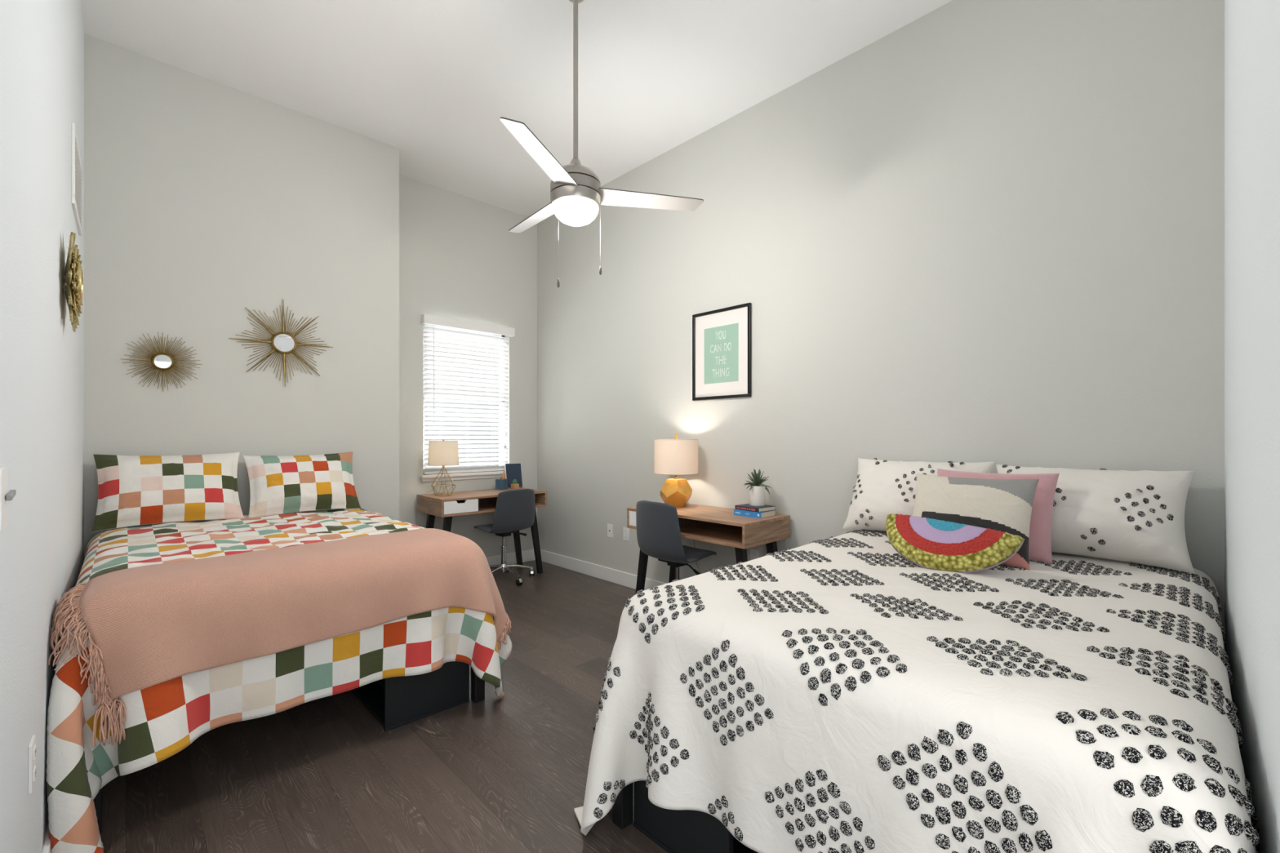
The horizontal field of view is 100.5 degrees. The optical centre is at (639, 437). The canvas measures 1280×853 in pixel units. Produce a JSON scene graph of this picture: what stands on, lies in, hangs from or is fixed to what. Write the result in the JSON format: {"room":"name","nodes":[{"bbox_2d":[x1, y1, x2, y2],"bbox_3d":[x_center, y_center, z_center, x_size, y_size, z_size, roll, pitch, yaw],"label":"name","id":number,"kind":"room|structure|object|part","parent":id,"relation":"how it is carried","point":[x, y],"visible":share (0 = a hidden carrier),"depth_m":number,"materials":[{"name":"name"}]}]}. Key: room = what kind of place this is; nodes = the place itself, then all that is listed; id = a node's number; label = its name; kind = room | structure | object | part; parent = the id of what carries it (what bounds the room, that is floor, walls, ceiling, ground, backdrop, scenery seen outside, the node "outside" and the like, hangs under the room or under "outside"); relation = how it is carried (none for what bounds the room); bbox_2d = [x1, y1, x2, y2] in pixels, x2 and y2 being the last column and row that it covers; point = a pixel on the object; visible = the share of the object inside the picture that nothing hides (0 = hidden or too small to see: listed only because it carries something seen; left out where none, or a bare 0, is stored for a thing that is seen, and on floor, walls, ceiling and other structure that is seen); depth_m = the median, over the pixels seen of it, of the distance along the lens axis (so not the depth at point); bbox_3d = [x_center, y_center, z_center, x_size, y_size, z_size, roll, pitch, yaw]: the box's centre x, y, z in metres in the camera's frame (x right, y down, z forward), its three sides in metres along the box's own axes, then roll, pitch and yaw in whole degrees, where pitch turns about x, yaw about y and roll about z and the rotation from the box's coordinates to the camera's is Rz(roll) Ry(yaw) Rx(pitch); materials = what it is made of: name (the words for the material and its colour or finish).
{"room":"bedroom","nodes":[
{"label":"bedroom","id":0,"kind":"room"},
{"bbox_2d":[0,0,84,852],"bbox_3d":[-1.798,-0.496,1.531,0.120,3.553,5.116,0,0,-44],"label":"wall","id":1,"kind":"structure","parent":0,"point":[42,42],"depth_m":1.42,"materials":[{"name":"white paint"}]},
{"bbox_2d":[0,466,16,531],"bbox_3d":[-1.196,0.115,1.005,0.016,0.115,0.087,0,0,-44],"label":"light switch","id":2,"kind":"object","parent":1,"relation":"attached to","point":[5,496],"visible":1,"depth_m":1.00,"materials":[{"name":"white plastic"}]},
{"bbox_3d":[-1.193,0.115,0.996,0.007,0.115,0.070,0,0,-44],"label":"plate","id":3,"kind":"part","parent":2,"relation":"part of","materials":[{"name":"white plastic"}]},
{"bbox_3d":[-1.205,0.111,1.020,0.008,0.018,0.052,0,0,-44],"label":"switch lever","id":4,"kind":"part","parent":2,"relation":"part of","materials":[{"name":"grey plastic"}]},
{"bbox_2d":[27,734,35,794],"bbox_3d":[-1.498,0.805,1.313,0.010,0.115,0.072,0,0,-44],"label":"wall outlet","id":5,"kind":"object","parent":1,"relation":"attached to","point":[32,746],"visible":1,"depth_m":1.29,"materials":[{"name":"white plastic"}]},
{"bbox_2d":[33,744,35,760],"bbox_3d":[-1.496,0.779,1.315,0.004,0.028,0.033,0,0,-44],"label":"socket","id":6,"kind":"object","parent":5,"relation":"attached to","point":[34,745],"depth_m":1.31,"materials":[{"name":"white plastic"}]},
{"bbox_2d":[33,765,35,782],"bbox_3d":[-1.496,0.831,1.315,0.004,0.028,0.033,0,0,-44],"label":"socket","id":7,"kind":"object","parent":5,"relation":"attached to","point":[34,766],"depth_m":1.31,"materials":[{"name":"white plastic"}]},
{"bbox_2d":[41,822,50,852],"bbox_3d":[-2.067,1.221,1.907,0.015,0.118,3.015,0,0,-44],"label":"baseboard","id":8,"kind":"structure","parent":1,"relation":"attached to","point":[46,844],"depth_m":1.52,"materials":[{"name":"white paint"}]},
{"bbox_2d":[64,231,83,331],"bbox_3d":[-2.142,-0.587,2.015,0.044,0.374,0.364,0,0,-44],"label":"mirror","id":9,"kind":"object","parent":1,"relation":"attached to","point":[73,280],"visible":1,"depth_m":1.96,"materials":[{"name":"gold metal"}]},
{"bbox_2d":[71,122,81,235],"bbox_3d":[-2.639,-1.190,2.498,0.012,0.350,0.520,0,0,-44],"label":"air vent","id":10,"kind":"object","parent":1,"relation":"in","point":[76,159],"visible":1,"depth_m":2.40,"materials":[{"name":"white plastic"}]},
{"bbox_2d":[84,33,399,559],"bbox_3d":[-2.712,-0.496,3.801,1.716,3.553,0.578,0,0,-44],"label":"wall","id":11,"kind":"structure","parent":0,"point":[206,201],"depth_m":3.46,"materials":[{"name":"grey paint"}]},
{"bbox_2d":[120,332,202,391],"bbox_3d":[-2.880,-0.455,3.215,0.368,0.356,0.026,0,0,-44],"label":"sunburst mirror","id":12,"kind":"object","parent":11,"relation":"attached to","point":[162,361],"visible":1,"depth_m":3.21,"materials":[{"name":"gold metal"}]},
{"bbox_2d":[151,352,174,370],"bbox_3d":[-2.880,-0.457,3.215,0.106,0.106,0.026,0,0,-44],"label":"mirror","id":13,"kind":"object","parent":12,"relation":"attached to","point":[159,361],"depth_m":3.21,"materials":[{"name":"gold metal"}]},
{"bbox_2d":[229,298,333,386],"bbox_3d":[-2.435,-0.645,3.644,0.600,0.600,0.026,0,0,-44],"label":"sunburst mirror","id":14,"kind":"object","parent":11,"relation":"attached to","point":[284,343],"visible":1,"depth_m":3.64,"materials":[{"name":"gold metal"}]},
{"bbox_2d":[270,331,297,354],"bbox_3d":[-2.435,-0.645,3.644,0.152,0.152,0.026,0,0,-44],"label":"mirror","id":15,"kind":"object","parent":14,"relation":"attached to","point":[282,342],"depth_m":3.64,"materials":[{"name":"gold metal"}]},
{"bbox_2d":[99,560,667,852],"bbox_3d":[-0.626,1.340,1.812,4.814,0.120,6.278,0,0,-44],"label":"floor","id":16,"kind":"structure","parent":0,"point":[508,774],"depth_m":2.04,"materials":[{"name":"brown wood"}]},
{"bbox_2d":[93,666,484,833],"bbox_3d":[-1.917,0.909,2.807,1.378,0.742,1.918,0,0,-44],"label":"bed","id":17,"kind":"object","parent":16,"relation":"on","point":[477,685],"visible":0.09,"depth_m":2.57,"materials":[{"name":"black metal"}]},
{"bbox_3d":[-1.774,1.070,1.720,0.050,0.420,0.050,0,0,-44],"label":"leg","id":18,"kind":"part","parent":17,"relation":"part of","materials":[{"name":"black wood"}]},
{"bbox_2d":[45,508,512,852],"bbox_3d":[-1.770,0.879,2.743,1.597,0.795,1.947,0,0,-44],"label":"duvet","id":19,"kind":"object","parent":17,"relation":"on","point":[163,719],"visible":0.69,"depth_m":2.06,"materials":[{"name":"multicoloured fabric"}]},
{"bbox_2d":[91,452,244,532],"bbox_3d":[-2.733,0.299,3.114,0.655,0.409,0.263,0,0,-44],"label":"pillow","id":20,"kind":"object","parent":19,"relation":"on","point":[144,490],"visible":1,"depth_m":3.04,"materials":[{"name":"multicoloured fabric"}]},
{"bbox_2d":[48,528,511,747],"bbox_3d":[-1.322,0.782,2.272,1.589,0.616,0.520,0,0,-44],"label":"throw blanket","id":21,"kind":"object","parent":19,"relation":"on","point":[149,625],"visible":0.96,"depth_m":1.95,"materials":[{"name":"pink fabric"}]},
{"bbox_2d":[243,451,360,517],"bbox_3d":[-2.249,0.306,3.572,0.641,0.403,0.271,0,0,-44],"label":"pillow","id":22,"kind":"object","parent":19,"relation":"on","point":[284,484],"visible":1,"depth_m":3.49,"materials":[{"name":"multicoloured fabric"}]},
{"bbox_3d":[-0.790,1.070,2.596,0.050,0.420,0.050,0,0,-44],"label":"leg","id":23,"kind":"part","parent":17,"relation":"part of","materials":[{"name":"black wood"}]},
{"bbox_2d":[351,661,469,732],"bbox_3d":[-1.200,1.113,2.691,0.388,0.334,0.680,0,0,-44],"label":"storage box","id":24,"kind":"object","parent":16,"relation":"on","point":[395,702],"visible":0.45,"depth_m":2.45,"materials":[{"name":"black laminate"}]},
{"bbox_3d":[-1.208,1.259,2.686,0.370,0.018,0.640,0,0,-44],"label":"panel","id":25,"kind":"part","parent":24,"relation":"part of","materials":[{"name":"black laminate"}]},
{"bbox_2d":[417,487,546,573],"bbox_3d":[-1.406,0.890,4.806,1.011,0.779,0.500,0,0,-44],"label":"desk","id":26,"kind":"object","parent":16,"relation":"on","point":[481,501],"visible":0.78,"depth_m":4.62,"materials":[{"name":"brown wood"}]},
{"bbox_3d":[-1.760,0.573,4.464,0.018,0.108,0.500,0,0,-44],"label":"panel","id":27,"kind":"part","parent":26,"relation":"part of","materials":[{"name":"brown wood"}]},
{"bbox_3d":[-1.849,0.963,4.632,0.132,0.635,0.051,0,0,-44],"label":"leg","id":28,"kind":"part","parent":26,"relation":"part of","materials":[{"name":"black wood"}]},
{"bbox_2d":[416,439,458,510],"bbox_3d":[-1.740,0.358,4.548,0.371,0.686,0.253,0,0,-12],"label":"table lamp","id":29,"kind":"object","parent":26,"relation":"on","point":[442,453],"visible":1,"depth_m":4.47,"materials":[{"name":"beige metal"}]},
{"bbox_3d":[-1.825,0.481,4.552,0.275,0.441,0.094,0,0,15],"label":"power cord","id":30,"kind":"part","parent":29,"relation":"part of","materials":[{"name":"grey plastic"}]},
{"bbox_3d":[-1.682,0.136,4.560,0.252,0.206,0.252,0,0,-44],"label":"lamp shade","id":31,"kind":"part","parent":29,"relation":"part of","materials":[{"name":"white fabric"}]},
{"bbox_3d":[-1.615,0.963,4.389,0.132,0.635,0.056,0,0,-44],"label":"leg","id":32,"kind":"part","parent":26,"relation":"part of","materials":[{"name":"black wood"}]},
{"bbox_3d":[-1.479,0.573,4.402,0.295,0.103,0.016,0,0,-44],"label":"drawer","id":33,"kind":"part","parent":26,"relation":"part of","materials":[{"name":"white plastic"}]},
{"bbox_3d":[-1.406,0.636,4.806,1.003,0.018,0.500,0,0,-44],"label":"panel","id":34,"kind":"part","parent":26,"relation":"part of","materials":[{"name":"brown wood"}]},
{"bbox_3d":[-1.575,0.573,4.981,0.967,0.108,0.012,0,0,-44],"label":"panel","id":35,"kind":"part","parent":26,"relation":"part of","materials":[{"name":"brown wood"}]},
{"bbox_2d":[495,479,507,489],"bbox_3d":[-1.328,0.452,5.110,0.082,0.098,0.082,0,0,18],"label":"pencil holder","id":36,"kind":"object","parent":26,"relation":"on","point":[500,484],"visible":1,"depth_m":5.08,"materials":[{"name":"blue ceramic"}]},
{"bbox_2d":[504,462,523,488],"bbox_3d":[-1.257,0.381,5.301,0.180,0.243,0.056,0,0,-44],"label":"letter board","id":37,"kind":"object","parent":26,"relation":"on","point":[513,471],"visible":0.74,"depth_m":5.30,"materials":[{"name":"blue fabric"}]},
{"bbox_2d":[511,479,519,488],"bbox_3d":[-1.217,0.455,5.193,0.062,0.092,0.062,0,0,36],"label":"potted succulent","id":38,"kind":"object","parent":26,"relation":"on","point":[514,486],"visible":1,"depth_m":5.18,"materials":[{"name":"green plant"}]},
{"bbox_2d":[511,484,519,488],"bbox_3d":[-1.219,0.478,5.194,0.056,0.046,0.056,0,0,36],"label":"wooden pot","id":39,"kind":"object","parent":38,"relation":"on","point":[513,486],"depth_m":5.17,"materials":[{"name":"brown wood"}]},
{"bbox_3d":[-1.216,0.963,5.242,0.132,0.635,0.051,0,0,-44],"label":"leg","id":40,"kind":"part","parent":26,"relation":"part of","materials":[{"name":"black wood"}]},
{"bbox_3d":[-0.982,0.963,5.000,0.132,0.635,0.056,0,0,-44],"label":"leg","id":41,"kind":"part","parent":26,"relation":"part of","materials":[{"name":"black metal"}]},
{"bbox_3d":[-1.051,0.573,5.148,0.018,0.108,0.500,0,0,-44],"label":"panel","id":42,"kind":"part","parent":26,"relation":"part of","materials":[{"name":"brown wood"}]},
{"bbox_2d":[473,488,535,586],"bbox_3d":[-1.215,0.867,4.770,0.535,0.826,0.556,0,0,42],"label":"office chair","id":43,"kind":"object","parent":16,"relation":"on","point":[515,509],"visible":0.94,"depth_m":4.64,"materials":[{"name":"plastic"}]},
{"bbox_3d":[-1.137,0.888,4.879,0.205,0.056,0.024,0,0,-35],"label":"height lever","id":44,"kind":"part","parent":43,"relation":"part of","materials":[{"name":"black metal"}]},
{"bbox_2d":[612,782,633,829],"bbox_3d":[1.076,0.909,1.940,1.918,0.742,1.378,0,0,-44],"label":"bed","id":45,"kind":"object","parent":16,"relation":"on","point":[623,806],"visible":0.12,"depth_m":1.75,"materials":[{"name":"black metal"}]},
{"bbox_2d":[573,528,1260,852],"bbox_3d":[0.946,0.878,1.887,1.991,0.790,1.590,0,0,-44],"label":"duvet","id":46,"kind":"object","parent":45,"relation":"on","point":[844,693],"visible":0.91,"depth_m":1.26,"materials":[{"name":"white fabric"}]},
{"bbox_2d":[842,457,995,532],"bbox_3d":[1.404,0.309,2.736,0.316,0.392,0.670,0,0,-44],"label":"pillow","id":47,"kind":"object","parent":46,"relation":"on","point":[882,488],"visible":0.59,"depth_m":2.74,"materials":[{"name":"white fabric"}]},
{"bbox_2d":[885,513,1024,573],"bbox_3d":[1.187,0.417,2.073,0.186,0.189,0.491,0,0,-44],"label":"cushion","id":48,"kind":"object","parent":46,"relation":"on","point":[930,543],"visible":1,"depth_m":2.02,"materials":[{"name":"multicoloured fabric"}]},
{"bbox_2d":[912,473,1039,570],"bbox_3d":[1.367,0.335,2.224,0.220,0.336,0.455,0,0,-44],"label":"cushion","id":49,"kind":"object","parent":46,"relation":"on","point":[1004,505],"visible":0.61,"depth_m":2.16,"materials":[{"name":"beige fabric"}]},
{"bbox_2d":[937,468,1059,564],"bbox_3d":[1.518,0.326,2.314,0.202,0.354,0.460,0,0,-44],"label":"cushion","id":50,"kind":"object","parent":46,"relation":"on","point":[1040,531],"visible":0.21,"depth_m":2.17,"materials":[{"name":"pink fabric"}]},
{"bbox_2d":[995,464,1195,573],"bbox_3d":[1.872,0.318,2.257,0.327,0.379,0.665,0,0,-44],"label":"pillow","id":51,"kind":"object","parent":46,"relation":"on","point":[1125,516],"visible":0.71,"depth_m":2.10,"materials":[{"name":"white fabric"}]},
{"bbox_2d":[635,500,716,580],"bbox_3d":[0.236,0.848,3.598,0.535,0.864,0.556,0,0,-42],"label":"office chair","id":52,"kind":"object","parent":16,"relation":"on","point":[657,523],"visible":0.86,"depth_m":3.43,"materials":[{"name":"black plastic"}]},
{"bbox_3d":[0.336,0.871,3.509,0.024,0.059,0.205,0,0,-29],"label":"height lever","id":53,"kind":"part","parent":52,"relation":"part of","materials":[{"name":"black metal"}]},
{"bbox_2d":[632,780,758,852],"bbox_3d":[0.356,1.113,1.849,0.680,0.334,0.388,0,0,-44],"label":"storage box","id":54,"kind":"object","parent":16,"relation":"on","point":[683,831],"visible":0.21,"depth_m":1.61,"materials":[{"name":"black laminate"}]},
{"bbox_3d":[0.364,1.259,1.844,0.640,0.018,0.370,0,0,-44],"label":"panel","id":55,"kind":"part","parent":54,"relation":"part of","materials":[{"name":"black laminate"}]},
{"bbox_2d":[626,503,790,595],"bbox_3d":[0.435,0.890,3.604,0.500,0.779,1.011,0,0,-44],"label":"desk","id":56,"kind":"object","parent":16,"relation":"on","point":[705,523],"visible":0.66,"depth_m":3.40,"materials":[{"name":"brown wood"}]},
{"bbox_3d":[0.093,0.573,3.958,0.500,0.108,0.018,0,0,-44],"label":"panel","id":57,"kind":"part","parent":56,"relation":"part of","materials":[{"name":"brown wood"}]},
{"bbox_3d":[0.031,0.573,3.677,0.016,0.103,0.295,0,0,-44],"label":"drawer","id":58,"kind":"part","parent":56,"relation":"part of","materials":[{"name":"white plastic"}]},
{"bbox_3d":[0.019,0.963,3.812,0.056,0.635,0.132,0,0,-44],"label":"leg","id":59,"kind":"part","parent":56,"relation":"part of","materials":[{"name":"black wood"}]},
{"bbox_3d":[0.262,0.963,4.047,0.051,0.635,0.132,0,0,-44],"label":"leg","id":60,"kind":"part","parent":56,"relation":"part of","materials":[{"name":"black metal"}]},
{"bbox_2d":[653,433,701,573],"bbox_3d":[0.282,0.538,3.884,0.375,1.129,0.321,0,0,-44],"label":"table lamp","id":61,"kind":"object","parent":56,"relation":"on","point":[676,456],"visible":0.98,"depth_m":3.75,"materials":[{"name":"beige fabric"}]},
{"bbox_3d":[0.262,0.140,3.865,0.320,0.245,0.320,0,0,-44],"label":"lamp shade","id":62,"kind":"part","parent":61,"relation":"part of","materials":[{"name":"beige fabric"}]},
{"bbox_3d":[0.435,0.636,3.604,0.500,0.018,1.003,0,0,-44],"label":"panel","id":63,"kind":"part","parent":56,"relation":"part of","materials":[{"name":"brown wood"}]},
{"bbox_3d":[0.611,0.573,3.773,0.012,0.108,0.967,0,0,-44],"label":"panel","id":64,"kind":"part","parent":56,"relation":"part of","materials":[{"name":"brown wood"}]},
{"bbox_3d":[0.629,0.963,3.179,0.056,0.635,0.132,0,0,-44],"label":"leg","id":65,"kind":"part","parent":56,"relation":"part of","materials":[{"name":"black wood"}]},
{"bbox_2d":[733,509,776,518],"bbox_3d":[0.736,0.483,3.414,0.174,0.036,0.202,0,0,-45],"label":"hardcover book","id":66,"kind":"object","parent":56,"relation":"on","point":[736,512],"visible":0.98,"depth_m":3.35,"materials":[{"name":"blue paper"}]},
{"bbox_2d":[734,503,775,512],"bbox_3d":[0.739,0.452,3.418,0.170,0.025,0.190,0,0,-39],"label":"hardcover book","id":67,"kind":"object","parent":66,"relation":"on","point":[746,507],"visible":0.99,"depth_m":3.37,"materials":[{"name":"grey paper"}]},
{"bbox_2d":[743,468,771,506],"bbox_3d":[0.761,0.322,3.446,0.185,0.234,0.191,0,0,22],"label":"agave","id":68,"kind":"object","parent":67,"relation":"on","point":[757,490],"visible":1,"depth_m":3.40,"materials":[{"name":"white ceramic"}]},
{"bbox_2d":[749,484,764,506],"bbox_3d":[0.755,0.375,3.430,0.100,0.127,0.100,0,0,-44],"label":"pot","id":69,"kind":"object","parent":68,"relation":"on","point":[757,493],"depth_m":3.39,"materials":[{"name":"white ceramic"}]},
{"bbox_3d":[0.777,0.573,3.249,0.500,0.108,0.018,0,0,-44],"label":"panel","id":70,"kind":"part","parent":56,"relation":"part of","materials":[{"name":"brown wood"}]},
{"bbox_3d":[0.872,0.963,3.414,0.051,0.635,0.132,0,0,-44],"label":"leg","id":71,"kind":"part","parent":56,"relation":"part of","materials":[{"name":"black metal"}]},
{"bbox_2d":[399,174,537,556],"bbox_3d":[-1.686,-0.496,5.089,1.549,3.553,0.150,0,0,-44],"label":"wall","id":72,"kind":"structure","parent":0,"point":[460,258],"depth_m":5.02,"materials":[{"name":"grey paint"}]},
{"bbox_2d":[419,324,505,481],"bbox_3d":[-1.647,-0.329,5.074,0.923,1.452,0.185,0,0,-44],"label":"window","id":73,"kind":"structure","parent":72,"relation":"in","point":[474,475],"depth_m":5.02,"materials":[{"name":"white plastic"}]},
{"bbox_3d":[-1.627,0.366,5.052,0.923,0.062,0.125,0,0,-44],"label":"sill","id":74,"kind":"part","parent":73,"relation":"part of","materials":[{"name":"white paint"}]},
{"bbox_2d":[421,313,515,474],"bbox_3d":[-1.609,-0.378,5.034,0.907,1.418,0.112,0,0,-44],"label":"window blind","id":75,"kind":"object","parent":73,"relation":"attached to","point":[433,320],"visible":0.96,"depth_m":5.04,"materials":[{"name":"white paint"}]},
{"bbox_3d":[-1.630,0.322,5.055,0.847,0.018,0.048,0,0,-44],"label":"rail","id":76,"kind":"part","parent":75,"relation":"part of","materials":[{"name":"white paint"}]},
{"bbox_3d":[-1.339,-0.448,5.279,0.037,1.115,0.015,0,0,-44],"label":"pull cord","id":77,"kind":"part","parent":75,"relation":"part of","materials":[{"name":"white plastic"}]},
{"bbox_2d":[485,549,535,565],"bbox_3d":[-1.634,1.221,5.024,1.534,0.118,0.015,0,0,-44],"label":"baseboard","id":78,"kind":"structure","parent":72,"relation":"attached to","point":[526,555],"depth_m":5.35,"materials":[{"name":"white paint"}]},
{"bbox_2d":[80,0,952,217],"bbox_3d":[-0.569,-2.333,2.695,3.505,0.120,5.086,0,0,-44],"label":"ceiling","id":79,"kind":"structure","parent":0,"point":[433,81],"depth_m":3.24,"materials":[{"name":"white paint"}]},
{"bbox_2d":[499,0,703,287],"bbox_3d":[-0.430,-1.500,2.777,1.153,1.545,1.053,0,0,-44],"label":"ceiling fan","id":80,"kind":"object","parent":79,"relation":"hanging from","point":[577,195],"visible":1,"depth_m":2.64,"materials":[{"name":"silver metal"}]},
{"bbox_3d":[-0.577,-1.228,2.981,0.122,0.034,0.559,0,0,-41],"label":"blade","id":81,"kind":"part","parent":80,"relation":"part of","materials":[{"name":"white wood"}]},
{"bbox_3d":[-0.428,-1.228,2.320,0.122,0.034,0.559,0,0,16],"label":"blade","id":82,"kind":"part","parent":80,"relation":"part of","materials":[{"name":"silver metal"}]},
{"bbox_3d":[-0.325,-1.125,2.691,0.233,0.095,0.233,0,0,-44],"label":"light globe","id":83,"kind":"part","parent":80,"relation":"part of","materials":[{"name":"white glass"}]},
{"bbox_3d":[-0.200,-1.022,2.653,0.009,0.347,0.002,0,0,21],"label":"pull chain","id":84,"kind":"part","parent":80,"relation":"part of","materials":[{"name":"silver metal"}]},
{"bbox_3d":[0.052,-1.228,2.767,0.559,0.034,0.122,0,0,-11],"label":"blade","id":85,"kind":"part","parent":80,"relation":"part of","materials":[{"name":"silver metal"}]},
{"bbox_2d":[537,0,1224,646],"bbox_3d":[0.639,-0.496,3.881,0.120,3.553,5.116,0,0,-44],"label":"wall","id":86,"kind":"structure","parent":0,"point":[982,230],"depth_m":2.87,"materials":[{"name":"grey paint"}]},
{"bbox_2d":[540,549,666,590],"bbox_3d":[0.606,1.221,3.818,0.015,0.118,4.831,0,0,-44],"label":"baseboard","id":87,"kind":"structure","parent":86,"relation":"attached to","point":[624,579],"depth_m":4.85,"materials":[{"name":"white paint"}]},
{"bbox_2d":[607,523,613,537],"bbox_3d":[-0.268,0.828,4.723,0.016,0.115,0.072,0,0,-44],"label":"outlet","id":88,"kind":"object","parent":86,"relation":"attached to","point":[610,526],"visible":1,"depth_m":4.72,"materials":[{"name":"white plastic"}]},
{"bbox_2d":[622,527,629,541],"bbox_3d":[-0.119,0.833,4.574,0.010,0.115,0.072,0,0,-44],"label":"wall outlet","id":89,"kind":"object","parent":86,"relation":"attached to","point":[625,531],"visible":0.98,"depth_m":4.57,"materials":[{"name":"white plastic"}]},
{"bbox_2d":[692,302,751,400],"bbox_3d":[0.580,-0.600,3.838,0.020,0.647,0.518,0,0,-44],"label":"framed print","id":90,"kind":"object","parent":86,"relation":"attached to","point":[722,337],"visible":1,"depth_m":3.83,"materials":[{"name":"black"}]},
{"bbox_2d":[750,548,759,560],"bbox_3d":[0.783,0.825,3.638,0.010,0.115,0.072,0,0,-44],"label":"wall outlet","id":91,"kind":"object","parent":86,"relation":"attached to","point":[754,553],"visible":0.57,"depth_m":3.64,"materials":[{"name":"white plastic"}]},
{"bbox_2d":[1224,0,1279,852],"bbox_3d":[1.155,-0.496,0.908,3.265,3.553,0.120,0,0,-44],"label":"wall","id":92,"kind":"structure","parent":0,"point":[1251,27],"depth_m":1.10,"materials":[{"name":"white paint"}]},
{"label":"outside","id":93,"kind":"structure","parent":0,"visible":0},
{"bbox_2d":[424,330,498,468],"bbox_3d":[-4.005,-0.120,7.610,7.200,3.000,0.500,0,0,-44],"label":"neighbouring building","id":94,"kind":"structure","parent":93,"point":[425,331],"depth_m":8.60,"materials":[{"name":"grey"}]}
]}

